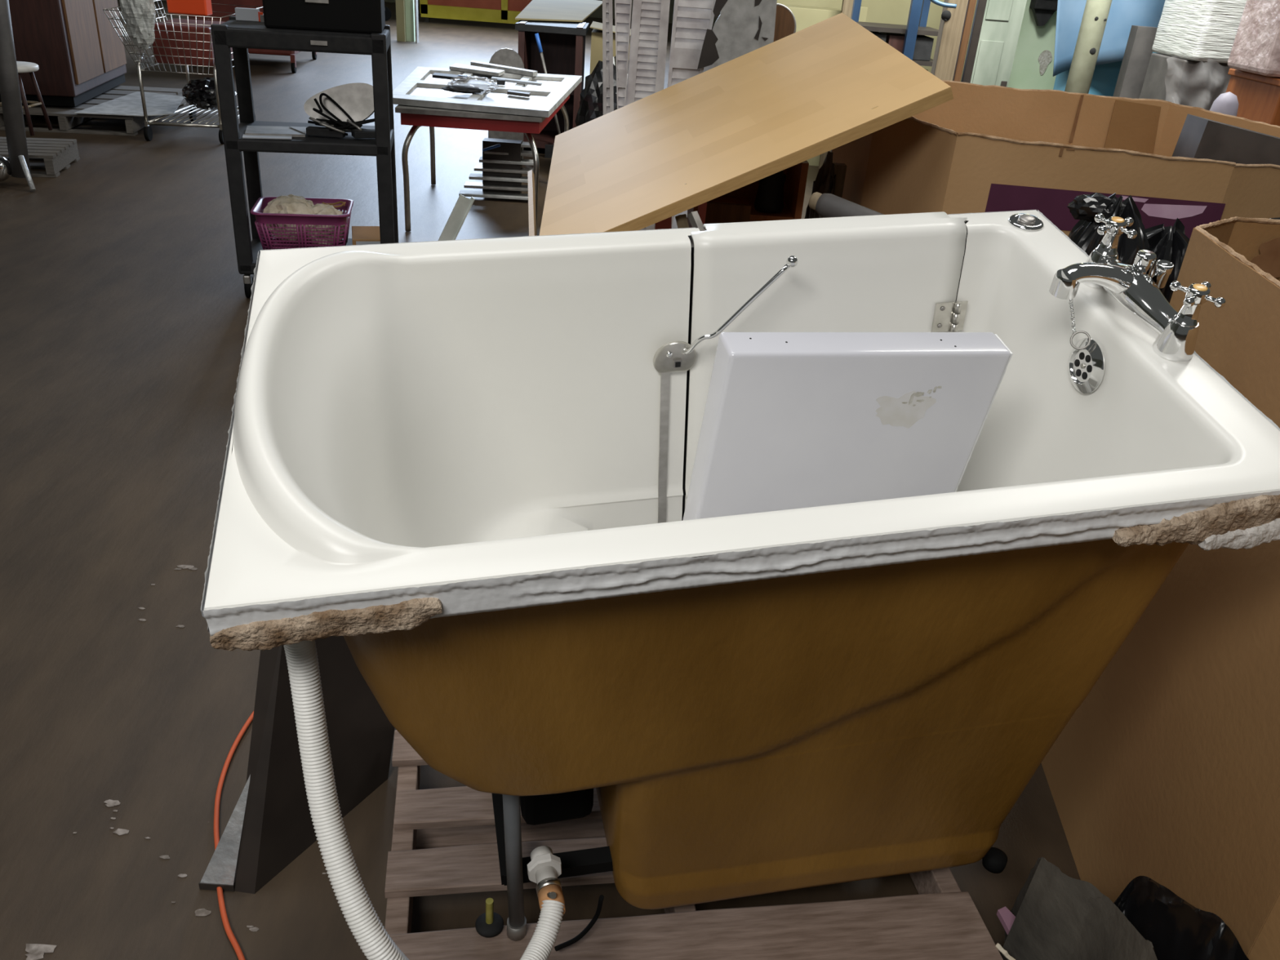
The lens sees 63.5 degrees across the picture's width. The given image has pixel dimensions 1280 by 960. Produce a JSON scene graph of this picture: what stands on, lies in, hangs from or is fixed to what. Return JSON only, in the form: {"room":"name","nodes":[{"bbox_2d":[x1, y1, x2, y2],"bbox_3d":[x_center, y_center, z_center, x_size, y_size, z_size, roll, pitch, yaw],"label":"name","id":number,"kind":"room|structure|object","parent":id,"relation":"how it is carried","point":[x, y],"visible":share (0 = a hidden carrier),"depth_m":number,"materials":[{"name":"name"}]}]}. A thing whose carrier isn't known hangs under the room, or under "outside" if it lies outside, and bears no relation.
{"room":"salvage warehouse","nodes":[
{"label":"salvage warehouse","id":0,"kind":"room"},
{"bbox_2d":[0,0,1080,959],"bbox_3d":[-0.118,-3.578,10.543,26.000,0.100,34.000,3,28,-2],"label":"floor","id":1,"kind":"structure","parent":0,"point":[124,304],"depth_m":3.01,"materials":[{"name":"concrete"}]},
{"bbox_2d":[0,0,35,191],"bbox_3d":[-3.932,-2.369,6.317,0.355,1.141,0.219,3,28,-2],"label":"metal stand","id":2,"kind":"object","parent":1,"relation":"on","point":[18,166],"visible":1,"depth_m":6.38,"materials":[{"name":"metal"}]},
{"bbox_2d":[0,61,53,135],"bbox_3d":[-4.410,-2.704,7.332,0.339,0.457,0.339,3,28,-2],"label":"round stool","id":3,"kind":"object","parent":1,"relation":"on","point":[22,66],"visible":0.54,"depth_m":7.29,"materials":[{"name":"white plastic"}]},
{"bbox_2d":[0,137,79,177],"bbox_3d":[-4.372,-2.196,7.007,0.900,0.139,0.620,-2,28,-12],"label":"wooden pallet","id":4,"kind":"object","parent":1,"relation":"on","point":[57,154],"visible":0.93,"depth_m":7.04,"materials":[{"name":"grey wood"}]},
{"bbox_2d":[0,85,186,135],"bbox_3d":[-4.662,-3.199,8.883,1.050,0.139,1.700,0,28,-9],"label":"wooden pallet","id":5,"kind":"object","parent":1,"relation":"on","point":[68,119],"visible":0.48,"depth_m":8.29,"materials":[{"name":"grey wood"}]},
{"bbox_2d":[0,0,126,106],"bbox_3d":[-5.114,-4.293,8.415,1.118,2.125,1.544,-1,28,-10],"label":"wooden wardrobe","id":6,"kind":"object","parent":5,"relation":"on","point":[79,55],"visible":0.95,"depth_m":8.25,"materials":[{"name":"brown wood"}]},
{"bbox_2d":[74,91,183,115],"bbox_3d":[-4.118,-3.144,8.670,0.708,0.006,1.254,3,28,-2],"label":"board","id":7,"kind":"object","parent":5,"relation":"on","point":[131,104],"visible":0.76,"depth_m":8.55,"materials":[{"name":"paint"}]},
{"bbox_2d":[24,564,326,959],"bbox_3d":[-1.118,0.590,2.314,0.548,0.002,1.425,-14,33,-31],"label":"crumbs","id":8,"kind":"object","parent":1,"relation":"on","point":[36,951],"visible":0.95,"depth_m":1.94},
{"bbox_2d":[102,0,262,143],"bbox_3d":[-3.586,-3.299,8.367,0.836,0.943,1.236,2,28,-5],"label":"shopping cart","id":9,"kind":"object","parent":1,"relation":"on","point":[148,132],"visible":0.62,"depth_m":7.97,"materials":[{"name":"metal"}]},
{"bbox_2d":[120,0,155,51],"bbox_3d":[-3.535,-3.328,7.286,0.236,0.577,0.196,3,28,-2],"label":"clear bag","id":10,"kind":"object","parent":9,"relation":"in","point":[139,16],"visible":1,"depth_m":7.28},
{"bbox_2d":[102,0,262,75],"bbox_3d":[-3.568,-3.528,8.248,0.836,0.425,1.236,2,28,-5],"label":"wire basket","id":11,"kind":"object","parent":9,"relation":"on","point":[141,57],"depth_m":7.82,"materials":[{"name":"metal"}]},
{"bbox_2d":[166,0,212,15],"bbox_3d":[-3.209,-3.480,7.343,0.277,0.320,0.120,3,28,-2],"label":"bin","id":12,"kind":"object","parent":9,"relation":"on","point":[198,7],"visible":1,"depth_m":7.35,"materials":[{"name":"orange plastic"}]},
{"bbox_2d":[152,17,233,66],"bbox_3d":[-3.541,-3.475,8.216,0.440,0.280,0.600,2,28,-5],"label":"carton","id":13,"kind":"object","parent":9,"relation":"in","point":[192,28],"visible":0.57,"depth_m":7.96,"materials":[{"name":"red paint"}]},
{"bbox_2d":[182,77,236,110],"bbox_3d":[-3.535,-3.179,8.520,0.406,0.256,0.612,3,28,-2],"label":"heap","id":14,"kind":"object","parent":9,"relation":"on","point":[201,93],"visible":0.59,"depth_m":8.33,"materials":[{"name":"black"}]},
{"bbox_2d":[213,711,253,959],"bbox_3d":[-0.722,0.806,1.948,0.249,0.013,1.559,-1,28,-11],"label":"extension cord","id":15,"kind":"object","parent":1,"relation":"on","point":[228,929],"visible":0.7,"depth_m":2.11,"materials":[{"name":"orange plastic"}]},
{"bbox_2d":[188,0,316,72],"bbox_3d":[-4.656,-5.479,12.496,1.170,0.829,1.529,1,28,-7],"label":"table","id":16,"kind":"object","parent":1,"relation":"on","point":[218,6],"visible":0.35,"depth_m":11.84,"materials":[{"name":"paint"}]},
{"bbox_2d":[198,635,394,893],"bbox_3d":[-0.644,0.444,2.075,0.110,0.548,0.593,18,31,25],"label":"wooden panel","id":17,"kind":"object","parent":1,"relation":"on","point":[269,825],"visible":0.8,"depth_m":2.00,"materials":[{"name":"brown laminate"}]},
{"bbox_2d":[210,15,398,297],"bbox_3d":[-1.562,-1.536,4.997,0.727,1.220,0.564,-1,28,-10],"label":"utility cart","id":18,"kind":"object","parent":1,"relation":"on","point":[239,35],"visible":0.55,"depth_m":4.72,"materials":[{"name":"black plastic"}]},
{"bbox_2d":[235,7,259,21],"bbox_3d":[-1.808,-2.146,4.771,0.100,0.050,0.050,-1,28,-10],"label":"box","id":19,"kind":"object","parent":18,"relation":"on","point":[241,13],"visible":0.93,"depth_m":4.75,"materials":[{"name":"cardboard"}]},
{"bbox_2d":[242,134,292,139],"bbox_3d":[-1.693,-1.560,4.705,0.210,0.005,0.070,-4,29,-16],"label":"paper","id":20,"kind":"object","parent":18,"relation":"on","point":[247,136],"visible":1,"depth_m":4.69,"materials":[{"name":"grey paper"}]},
{"bbox_2d":[244,125,305,137],"bbox_3d":[-1.695,-1.623,4.820,0.260,0.012,0.200,-4,29,-16],"label":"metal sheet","id":21,"kind":"object","parent":18,"relation":"on","point":[251,130],"visible":0.86,"depth_m":4.79,"materials":[{"name":"plastic"}]},
{"bbox_2d":[250,196,353,249],"bbox_3d":[-1.635,-1.223,5.059,0.452,0.230,0.350,-1,28,-10],"label":"plastic basket","id":22,"kind":"object","parent":18,"relation":"on","point":[268,242],"visible":0.72,"depth_m":4.92,"materials":[{"name":"plastic"}]},
{"bbox_2d":[262,194,314,243],"bbox_3d":[-1.682,-1.266,5.024,0.299,0.229,0.233,3,28,-2],"label":"cloth bundle","id":23,"kind":"object","parent":22,"relation":"in","point":[291,203],"visible":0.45,"depth_m":4.95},
{"bbox_2d":[306,203,347,246],"bbox_3d":[-1.541,-1.241,5.041,0.238,0.206,0.209,3,28,-2],"label":"cloth bundle","id":24,"kind":"object","parent":22,"relation":"in","point":[317,209],"visible":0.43,"depth_m":4.98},
{"bbox_2d":[213,19,390,54],"bbox_3d":[-1.519,-2.021,4.715,0.726,0.078,0.500,-1,28,-10],"label":"shelf","id":25,"kind":"object","parent":18,"relation":"attached to","point":[232,33],"depth_m":4.51,"materials":[{"name":"plastic"}]},
{"bbox_2d":[226,120,394,155],"bbox_3d":[-1.550,-1.626,4.922,0.726,0.055,0.500,-1,28,-10],"label":"shelf","id":26,"kind":"object","parent":18,"relation":"attached to","point":[235,143],"depth_m":4.73,"materials":[{"name":"black plastic"}]},
{"bbox_2d":[239,238,398,274],"bbox_3d":[-1.589,-1.122,5.186,0.726,0.055,0.500,-1,28,-10],"label":"shelf","id":27,"kind":"object","parent":18,"relation":"attached to","point":[246,266],"depth_m":4.93,"materials":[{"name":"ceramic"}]},
{"bbox_2d":[262,0,385,33],"bbox_3d":[-1.415,-2.205,4.650,0.500,0.320,0.367,-1,28,-10],"label":"box","id":28,"kind":"object","parent":18,"relation":"on","point":[360,16],"visible":0.96,"depth_m":4.54,"materials":[{"name":"black plastic"}]},
{"bbox_2d":[306,126,345,137],"bbox_3d":[-1.458,-1.614,4.803,0.170,0.035,0.050,4,28,0],"label":"power adapter","id":29,"kind":"object","parent":18,"relation":"on","point":[310,131],"visible":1,"depth_m":4.78,"materials":[{"name":"black plastic"}]},
{"bbox_2d":[312,93,357,135],"bbox_3d":[-1.425,-1.702,4.823,0.197,0.164,0.134,12,28,14],"label":"cable","id":30,"kind":"object","parent":18,"relation":"on","point":[339,122],"visible":0.77,"depth_m":4.81,"materials":[{"name":"black rubber"}]},
{"bbox_2d":[308,116,361,133],"bbox_3d":[-1.413,-1.635,4.792,0.218,0.074,0.154,23,33,31],"label":"cable","id":31,"kind":"object","parent":18,"relation":"on","point":[324,124],"visible":0.91,"depth_m":4.77,"materials":[{"name":"rubber"}]},
{"bbox_2d":[303,82,373,122],"bbox_3d":[-1.424,-1.796,4.950,0.354,0.196,0.084,-3,29,-15],"label":"board","id":32,"kind":"object","parent":18,"relation":"on","point":[357,100],"visible":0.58,"depth_m":4.95,"materials":[{"name":"metal"}]},
{"bbox_2d":[307,118,374,131],"bbox_3d":[-1.378,-1.651,4.843,0.346,0.070,0.192,-2,28,-13],"label":"cable","id":33,"kind":"object","parent":18,"relation":"on","point":[348,126],"visible":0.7,"depth_m":4.85,"materials":[{"name":"black rubber"}]},
{"bbox_2d":[351,128,375,138],"bbox_3d":[-1.281,-1.617,4.835,0.120,0.030,0.070,-10,31,-25],"label":"power adapter","id":34,"kind":"object","parent":18,"relation":"on","point":[365,133],"visible":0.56,"depth_m":4.81,"materials":[{"name":"black plastic"}]},
{"bbox_2d":[351,226,380,244],"bbox_3d":[-1.342,-1.171,5.131,0.160,0.110,0.262,-3,29,-15],"label":"carton","id":35,"kind":"object","parent":18,"relation":"on","point":[361,235],"visible":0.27,"depth_m":5.06,"materials":[{"name":"brown cardboard"}]},
{"bbox_2d":[395,0,406,41],"bbox_3d":[-3.606,-8.268,15.424,0.125,3.200,0.150,3,28,-2],"label":"post","id":36,"kind":"object","parent":1,"relation":"on","point":[400,4],"visible":1,"depth_m":15.97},
{"bbox_2d":[404,0,415,41],"bbox_3d":[-3.483,-8.307,15.517,0.125,3.200,0.150,3,28,-2],"label":"post","id":37,"kind":"object","parent":1,"relation":"on","point":[409,4],"visible":0.8,"depth_m":16.06,"materials":[{"name":"green paint"}]},
{"bbox_2d":[413,0,418,43],"bbox_3d":[-3.351,-8.207,15.344,0.027,3.200,0.150,3,28,-2],"label":"post","id":38,"kind":"object","parent":1,"relation":"on","point":[415,2],"visible":1,"depth_m":15.91,"materials":[{"name":"metal"}]},
{"bbox_2d":[438,194,475,240],"bbox_3d":[-0.800,-0.526,3.529,0.488,0.878,0.036,-8,30,-23],"label":"bar","id":39,"kind":"object","parent":1,"relation":"on","point":[458,215],"visible":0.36,"depth_m":3.42,"materials":[{"name":"grey metal"}]},
{"bbox_2d":[419,0,532,23],"bbox_3d":[-2.973,-9.668,19.009,2.154,2.446,0.130,3,28,-2],"label":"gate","id":40,"kind":"object","parent":1,"relation":"on","point":[506,11],"visible":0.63,"depth_m":19.41,"materials":[{"name":"yellow metal"}]},
{"bbox_2d":[395,94,569,233],"bbox_3d":[-1.003,-2.167,6.821,1.005,0.718,1.684,3,28,-2],"label":"table","id":41,"kind":"object","parent":1,"relation":"on","point":[417,117],"visible":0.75,"depth_m":6.00,"materials":[{"name":"red metal"}]},
{"bbox_2d":[392,60,582,117],"bbox_3d":[-0.995,-2.584,6.757,1.154,0.069,1.926,3,28,-2],"label":"board","id":42,"kind":"object","parent":41,"relation":"on","point":[419,88],"depth_m":6.59,"materials":[{"name":"white paint"}]},
{"bbox_2d":[431,72,467,80],"bbox_3d":[-1.257,-2.667,6.849,0.263,0.018,0.127,9,28,8],"label":"handset","id":43,"kind":"object","parent":42,"relation":"on","point":[436,75],"visible":1,"depth_m":6.80,"materials":[{"name":"plastic"}]},
{"bbox_2d":[441,84,484,93],"bbox_3d":[-1.085,-2.387,6.327,0.259,0.042,0.151,3,28,-2],"label":"pile","id":44,"kind":"object","parent":42,"relation":"on","point":[455,88],"visible":1,"depth_m":6.29,"materials":[{"name":"black plastic"}]},
{"bbox_2d":[458,137,533,199],"bbox_3d":[-0.977,-2.150,7.144,0.520,0.360,0.236,2,28,-4],"label":"rack","id":45,"kind":"object","parent":1,"relation":"on","point":[502,169],"visible":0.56,"depth_m":7.11,"materials":[{"name":"metal"}]},
{"bbox_2d":[488,48,524,159],"bbox_3d":[-1.057,-2.953,8.178,0.280,0.850,0.030,3,28,-2],"label":"chair","id":46,"kind":"object","parent":1,"relation":"on","point":[504,56],"visible":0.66,"depth_m":8.02,"materials":[{"name":"metal"}]},
{"bbox_2d":[534,33,560,158],"bbox_3d":[-0.675,-3.115,8.437,0.388,0.951,0.050,3,28,-2],"label":"broom","id":47,"kind":"object","parent":1,"relation":"on","point":[548,148],"visible":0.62,"depth_m":8.50,"materials":[{"name":"blue plastic"}]},
{"bbox_2d":[515,19,589,150],"bbox_3d":[-0.748,-3.321,8.758,0.563,1.009,0.620,3,28,-2],"label":"desk","id":48,"kind":"object","parent":1,"relation":"on","point":[562,42],"visible":0.48,"depth_m":8.83,"materials":[{"name":"brown wood"}]},
{"bbox_2d":[515,0,602,22],"bbox_3d":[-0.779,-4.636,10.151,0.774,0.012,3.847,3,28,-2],"label":"cardboard sheet","id":49,"kind":"object","parent":48,"relation":"on","point":[573,11],"visible":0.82,"depth_m":9.64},
{"bbox_2d":[574,56,628,126],"bbox_3d":[-0.197,-2.715,7.786,0.545,0.910,0.494,13,29,16],"label":"heap","id":50,"kind":"object","parent":1,"relation":"on","point":[591,103],"visible":0.17,"depth_m":7.57,"materials":[{"name":"black"}]},
{"bbox_2d":[602,0,613,115],"bbox_3d":[-0.162,-2.068,5.433,0.179,1.950,0.035,3,28,-2],"label":"post","id":51,"kind":"object","parent":1,"relation":"on","point":[607,24],"visible":0.38,"depth_m":5.36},
{"bbox_2d":[589,21,631,74],"bbox_3d":[-0.191,-3.340,8.884,0.498,1.024,0.660,3,28,-2],"label":"carton","id":52,"kind":"object","parent":1,"relation":"on","point":[596,55],"visible":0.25,"depth_m":8.48,"materials":[{"name":"cardboard"}]},
{"bbox_2d":[614,0,631,109],"bbox_3d":[-0.120,-2.086,5.474,0.170,1.950,0.035,3,28,-2],"label":"louvered shutter","id":53,"kind":"object","parent":1,"relation":"on","point":[622,7],"visible":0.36,"depth_m":5.38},
{"bbox_2d":[626,0,670,230],"bbox_3d":[0.025,-2.098,5.519,0.212,1.950,0.035,3,28,-2],"label":"louvered shutter","id":54,"kind":"object","parent":1,"relation":"on","point":[650,18],"visible":0.43,"depth_m":5.42,"materials":[{"name":"wood"}]},
{"bbox_2d":[666,0,715,228],"bbox_3d":[0.286,-2.103,5.567,0.291,1.950,0.036,3,28,-2],"label":"louvered shutter","id":55,"kind":"object","parent":1,"relation":"on","point":[691,19],"visible":0.26,"depth_m":5.44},
{"bbox_2d":[384,729,1003,959],"bbox_3d":[0.021,0.648,2.233,1.084,0.130,1.187,0,28,-9],"label":"wooden pallet","id":56,"kind":"object","parent":1,"relation":"on","point":[444,841],"visible":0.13,"depth_m":1.86,"materials":[{"name":"brown wood"}]},
{"bbox_2d":[200,209,1279,959],"bbox_3d":[0.100,0.197,1.655,1.343,1.214,0.864,-3,28,-14],"label":"bathtub","id":57,"kind":"object","parent":56,"relation":"on","point":[467,464],"visible":0.96,"depth_m":1.50,"materials":[{"name":"ceramic"}]},
{"bbox_2d":[203,210,1279,610],"bbox_3d":[0.117,0.133,1.693,1.320,0.894,0.762,-6,41,-10],"label":"basin","id":58,"kind":"object","parent":57,"relation":"in","point":[513,423],"depth_m":1.57,"materials":[{"name":"ceramic"}]},
{"bbox_2d":[682,332,1013,520],"bbox_3d":[0.277,0.118,1.726,0.442,0.812,0.223,-3,28,-13],"label":"panel","id":59,"kind":"object","parent":57,"relation":"in","point":[791,420],"visible":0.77,"depth_m":1.51,"materials":[{"name":"plastic"}]},
{"bbox_2d":[1048,213,1226,362],"bbox_3d":[0.698,-0.292,1.531,0.198,0.153,0.274,3,28,-2],"label":"faucet","id":60,"kind":"object","parent":57,"relation":"on","point":[1121,308],"depth_m":1.50,"materials":[{"name":"silver metal"}]},
{"bbox_2d":[697,0,777,69],"bbox_3d":[0.473,-1.892,5.625,0.385,1.544,0.028,3,28,-2],"label":"board","id":61,"kind":"object","parent":1,"relation":"on","point":[742,27],"visible":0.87,"depth_m":5.38,"materials":[{"name":"white paint"}]},
{"bbox_2d":[687,160,808,227],"bbox_3d":[0.365,-0.756,4.017,0.390,1.012,0.340,3,28,-2],"label":"case","id":62,"kind":"object","parent":1,"relation":"on","point":[737,205],"visible":0.13,"depth_m":3.76,"materials":[{"name":"brown wood"}]},
{"bbox_2d":[708,195,793,221],"bbox_3d":[0.385,-1.023,3.889,0.342,0.020,0.300,3,28,-2],"label":"shelf","id":63,"kind":"object","parent":62,"relation":"attached to","point":[715,213],"depth_m":3.76,"materials":[{"name":"orange wood"}]},
{"bbox_2d":[773,3,796,41],"bbox_3d":[0.699,-1.982,5.977,0.246,1.408,0.040,3,28,-2],"label":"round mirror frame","id":64,"kind":"object","parent":1,"relation":"on","point":[785,24],"visible":0.26,"depth_m":5.68,"materials":[{"name":"brown wood"}]},
{"bbox_2d":[782,4,841,165],"bbox_3d":[1.400,-3.424,9.043,0.581,1.284,0.400,3,28,-2],"label":"wall","id":65,"kind":"structure","parent":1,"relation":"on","point":[805,16],"depth_m":8.60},
{"bbox_2d":[804,151,835,218],"bbox_3d":[0.673,-0.782,4.106,0.134,1.018,0.254,3,28,-2],"label":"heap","id":66,"kind":"object","parent":1,"relation":"on","point":[824,182],"visible":0.1,"depth_m":3.90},
{"bbox_2d":[817,0,853,169],"bbox_3d":[1.651,-3.325,8.700,0.090,1.400,0.050,3,28,-2],"label":"brown lath","id":67,"kind":"object","parent":1,"relation":"on","point":[846,6],"visible":0.22,"depth_m":8.42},
{"bbox_2d":[832,162,846,197],"bbox_3d":[0.728,-0.770,4.168,0.045,0.978,0.050,3,28,-2],"label":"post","id":68,"kind":"object","parent":1,"relation":"on","point":[840,169],"visible":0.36,"depth_m":3.94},
{"bbox_2d":[831,0,938,151],"bbox_3d":[1.845,-3.248,7.501,0.627,2.400,0.555,3,28,-2],"label":"storage rack","id":69,"kind":"object","parent":1,"relation":"on","point":[919,9],"visible":0.19,"depth_m":7.30,"materials":[{"name":"metal"}]},
{"bbox_2d":[880,31,905,53],"bbox_3d":[1.839,-3.165,7.531,0.149,0.150,0.360,3,28,-2],"label":"carton","id":70,"kind":"object","parent":69,"relation":"on","point":[895,40],"visible":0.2,"depth_m":7.36,"materials":[{"name":"brown cardboard"}]},
{"bbox_2d":[902,33,933,61],"bbox_3d":[2.008,-3.154,7.536,0.149,0.150,0.360,3,28,-2],"label":"carton","id":71,"kind":"object","parent":69,"relation":"on","point":[923,45],"visible":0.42,"depth_m":7.38,"materials":[{"name":"grey cardboard"}]},
{"bbox_2d":[930,0,968,80],"bbox_3d":[1.896,-2.687,6.436,0.148,2.400,0.104,3,28,-2],"label":"timber post","id":72,"kind":"object","parent":1,"relation":"on","point":[952,20],"visible":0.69,"depth_m":6.38,"materials":[{"name":"brown"}]},
{"bbox_2d":[952,0,976,81],"bbox_3d":[2.013,-2.692,6.463,0.043,2.400,0.050,3,28,-2],"label":"board","id":73,"kind":"object","parent":1,"relation":"on","point":[971,3],"visible":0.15,"depth_m":6.42,"materials":[{"name":"brown wood"}]},
{"bbox_2d":[960,0,986,83],"bbox_3d":[2.088,-2.708,6.506,0.050,2.400,0.040,3,28,-2],"label":"board","id":74,"kind":"object","parent":1,"relation":"on","point":[981,4],"visible":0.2,"depth_m":6.47,"materials":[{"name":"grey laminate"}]},
{"bbox_2d":[970,0,1026,87],"bbox_3d":[2.641,-3.235,7.702,0.316,2.300,0.062,3,28,-2],"label":"door","id":75,"kind":"structure","parent":1,"relation":"on","point":[1002,20],"depth_m":7.67,"materials":[{"name":"paint"}]},
{"bbox_2d":[1008,0,1057,89],"bbox_3d":[3.135,-3.522,8.232,0.654,2.381,0.067,3,28,-2],"label":"board","id":76,"kind":"object","parent":1,"relation":"on","point":[1033,65],"visible":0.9,"depth_m":8.27,"materials":[{"name":"paint"}]},
{"bbox_2d":[1029,0,1057,26],"bbox_3d":[3.139,-3.707,8.012,0.190,0.360,0.125,3,28,-2],"label":"wall box","id":77,"kind":"object","parent":76,"relation":"attached to","point":[1042,10],"visible":0.88,"depth_m":8.03,"materials":[{"name":"grey plastic"}]},
{"bbox_2d":[831,80,1279,239],"bbox_3d":[1.687,-0.822,4.114,1.826,1.220,1.493,3,28,-2],"label":"box","id":78,"kind":"object","parent":1,"relation":"on","point":[990,148],"visible":0.38,"depth_m":3.32,"materials":[{"name":"brown cardboard"}]},
{"bbox_2d":[527,12,953,235],"bbox_3d":[0.264,-1.348,3.887,1.363,0.725,1.647,1,28,-6],"label":"board","id":79,"kind":"object","parent":78,"relation":"on","point":[831,83],"visible":0.97,"depth_m":3.64,"materials":[{"name":"wood"}]},
{"bbox_2d":[675,213,688,228],"bbox_3d":[0.198,-0.571,3.322,0.030,0.510,0.270,-21,37,-39],"label":"rail","id":80,"kind":"object","parent":79,"relation":"attached to","point":[682,221],"visible":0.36,"depth_m":3.28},
{"bbox_2d":[687,210,704,231],"bbox_3d":[0.274,-0.559,3.184,0.368,0.462,0.028,26,35,35],"label":"steel rail","id":81,"kind":"object","parent":79,"relation":"attached to","point":[694,217],"visible":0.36,"depth_m":3.17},
{"bbox_2d":[985,183,1225,239],"bbox_3d":[1.470,-0.847,3.291,0.728,0.126,0.058,3,28,-2],"label":"print","id":82,"kind":"object","parent":78,"relation":"attached to","point":[1155,208],"depth_m":3.28},
{"bbox_2d":[1121,195,1147,202],"bbox_3d":[1.557,-0.885,3.263,0.089,0.015,0.001,6,28,2],"label":"print","id":83,"kind":"object","parent":78,"relation":"on","point":[1136,198],"depth_m":3.26},
{"bbox_2d":[1141,204,1207,219],"bbox_3d":[1.684,-0.849,3.271,0.197,0.049,0.001,6,28,2],"label":"print","id":84,"kind":"object","parent":78,"relation":"attached to","point":[1148,211],"depth_m":3.27},
{"bbox_2d":[1172,114,1279,165],"bbox_3d":[2.249,-1.153,3.968,0.413,0.431,0.160,3,28,-2],"label":"bin","id":85,"kind":"object","parent":78,"relation":"in","point":[1199,137],"visible":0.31,"depth_m":3.84,"materials":[{"name":"plastic"}]},
{"bbox_2d":[1000,857,1157,959],"bbox_3d":[0.783,0.782,1.720,0.208,0.470,0.475,3,28,-2],"label":"canvas","id":86,"kind":"object","parent":1,"relation":"on","point":[1059,916],"visible":0.97,"depth_m":1.74},
{"bbox_2d":[996,906,1015,935],"bbox_3d":[0.689,0.823,1.911,0.033,0.012,0.077,0,28,-9],"label":"scrap","id":87,"kind":"object","parent":86,"relation":"on","point":[1006,917],"visible":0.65,"depth_m":1.92,"materials":[{"name":"pink"}]},
{"bbox_2d":[1053,61,1122,96],"bbox_3d":[3.612,-2.770,7.971,0.991,1.277,0.119,3,28,-2],"label":"plastic sheet","id":88,"kind":"object","parent":1,"relation":"on","point":[1104,78],"visible":0.06,"depth_m":7.84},
{"bbox_2d":[1064,0,1111,93],"bbox_3d":[2.928,-3.119,6.548,0.149,3.198,0.154,3,28,-2],"label":"steel pole","id":89,"kind":"object","parent":1,"relation":"on","point":[1095,14],"visible":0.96,"depth_m":6.66,"materials":[{"name":"beige"}]},
{"bbox_2d":[1066,192,1151,275],"bbox_3d":[1.071,-0.117,2.668,0.268,1.225,0.290,22,33,31],"label":"sack","id":90,"kind":"object","parent":1,"relation":"on","point":[1084,207],"visible":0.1,"depth_m":2.37,"materials":[{"name":"black"}]},
{"bbox_2d":[1113,25,1157,98],"bbox_3d":[3.270,-2.361,7.116,0.140,1.392,0.100,3,28,-2],"label":"board","id":91,"kind":"object","parent":1,"relation":"on","point":[1137,55],"visible":0.29,"depth_m":6.86,"materials":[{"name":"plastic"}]},
{"bbox_2d":[1040,216,1279,959],"bbox_3d":[1.517,0.420,1.670,1.229,1.262,1.684,3,28,-2],"label":"cardboard box","id":92,"kind":"object","parent":1,"relation":"on","point":[1166,772],"visible":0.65,"depth_m":1.77,"materials":[{"name":"cardboard"}]},
{"bbox_2d":[1145,217,1189,303],"bbox_3d":[1.210,-0.095,2.702,0.252,1.174,0.245,26,34,35],"label":"sack","id":93,"kind":"object","parent":1,"relation":"on","point":[1170,243],"visible":0.02,"depth_m":2.42,"materials":[{"name":"black"}]},
{"bbox_2d":[1113,875,1248,959],"bbox_3d":[0.776,0.826,1.599,0.102,0.505,0.414,7,28,5],"label":"plastic bag","id":94,"kind":"object","parent":1,"relation":"on","point":[1176,930],"visible":0.74,"depth_m":1.58,"materials":[{"name":"black"}]},
{"bbox_2d":[1139,0,1246,110],"bbox_3d":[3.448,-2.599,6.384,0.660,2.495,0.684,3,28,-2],"label":"table lamp","id":95,"kind":"object","parent":1,"relation":"on","point":[1194,39],"visible":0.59,"depth_m":6.26,"materials":[{"name":"grey plastic"}]},
{"bbox_2d":[1209,91,1239,116],"bbox_3d":[2.807,-1.341,5.280,0.124,1.210,0.124,3,28,-2],"label":"roll","id":96,"kind":"object","parent":1,"relation":"on","point":[1227,103],"visible":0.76,"depth_m":4.99,"materials":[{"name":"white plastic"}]},
{"bbox_2d":[1225,68,1279,126],"bbox_3d":[3.330,-1.429,5.448,0.630,1.283,0.530,3,28,-2],"label":"wood chest","id":97,"kind":"object","parent":1,"relation":"on","point":[1258,96],"visible":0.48,"depth_m":5.15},
{"bbox_2d":[1227,0,1279,77],"bbox_3d":[3.174,-2.417,4.943,0.287,0.900,0.400,3,28,-2],"label":"lamp","id":98,"kind":"object","parent":97,"relation":"on","point":[1255,48],"visible":1,"depth_m":5.04,"materials":[{"name":"fabric"}]},
{"bbox_3d":[-0.062,-0.556,3.941,0.420,0.660,0.360,3,28,-2],"label":"box","id":99,"kind":"object","parent":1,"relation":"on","visible":0},
{"bbox_2d":[654,216,671,229],"bbox_3d":[0.082,-0.863,3.679,0.064,0.186,0.080,3,28,-2],"label":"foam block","id":100,"kind":"object","parent":99,"relation":"on","point":[667,223],"visible":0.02,"depth_m":3.62,"materials":[{"name":"red"}]},
{"bbox_2d":[384,0,719,26],"bbox_3d":[-1.959,-12.640,22.730,26.000,4.400,0.200,3,28,-2],"label":"wall","id":101,"kind":"structure","parent":0,"point":[597,13],"depth_m":23.64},
{"bbox_2d":[808,191,884,217],"bbox_3d":[0.665,-0.773,3.088,0.357,0.116,0.072,22,32,30],"label":"roll","id":102,"kind":"object","parent":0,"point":[826,205],"visible":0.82,"depth_m":3.10,"materials":[{"name":"fabric"}]},
{"bbox_2d":[777,0,977,81],"bbox_3d":[4.584,-4.524,9.483,7.400,3.200,0.120,3,28,-2],"label":"wall partition","id":103,"kind":"structure","parent":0,"point":[883,11],"depth_m":9.52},
{"bbox_2d":[1053,0,1164,76],"bbox_3d":[3.463,-3.672,7.278,1.273,1.619,0.170,3,28,-2],"label":"plastic sheet","id":104,"kind":"object","parent":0,"point":[1123,14],"visible":0.44,"depth_m":7.47,"materials":[{"name":"plastic"}]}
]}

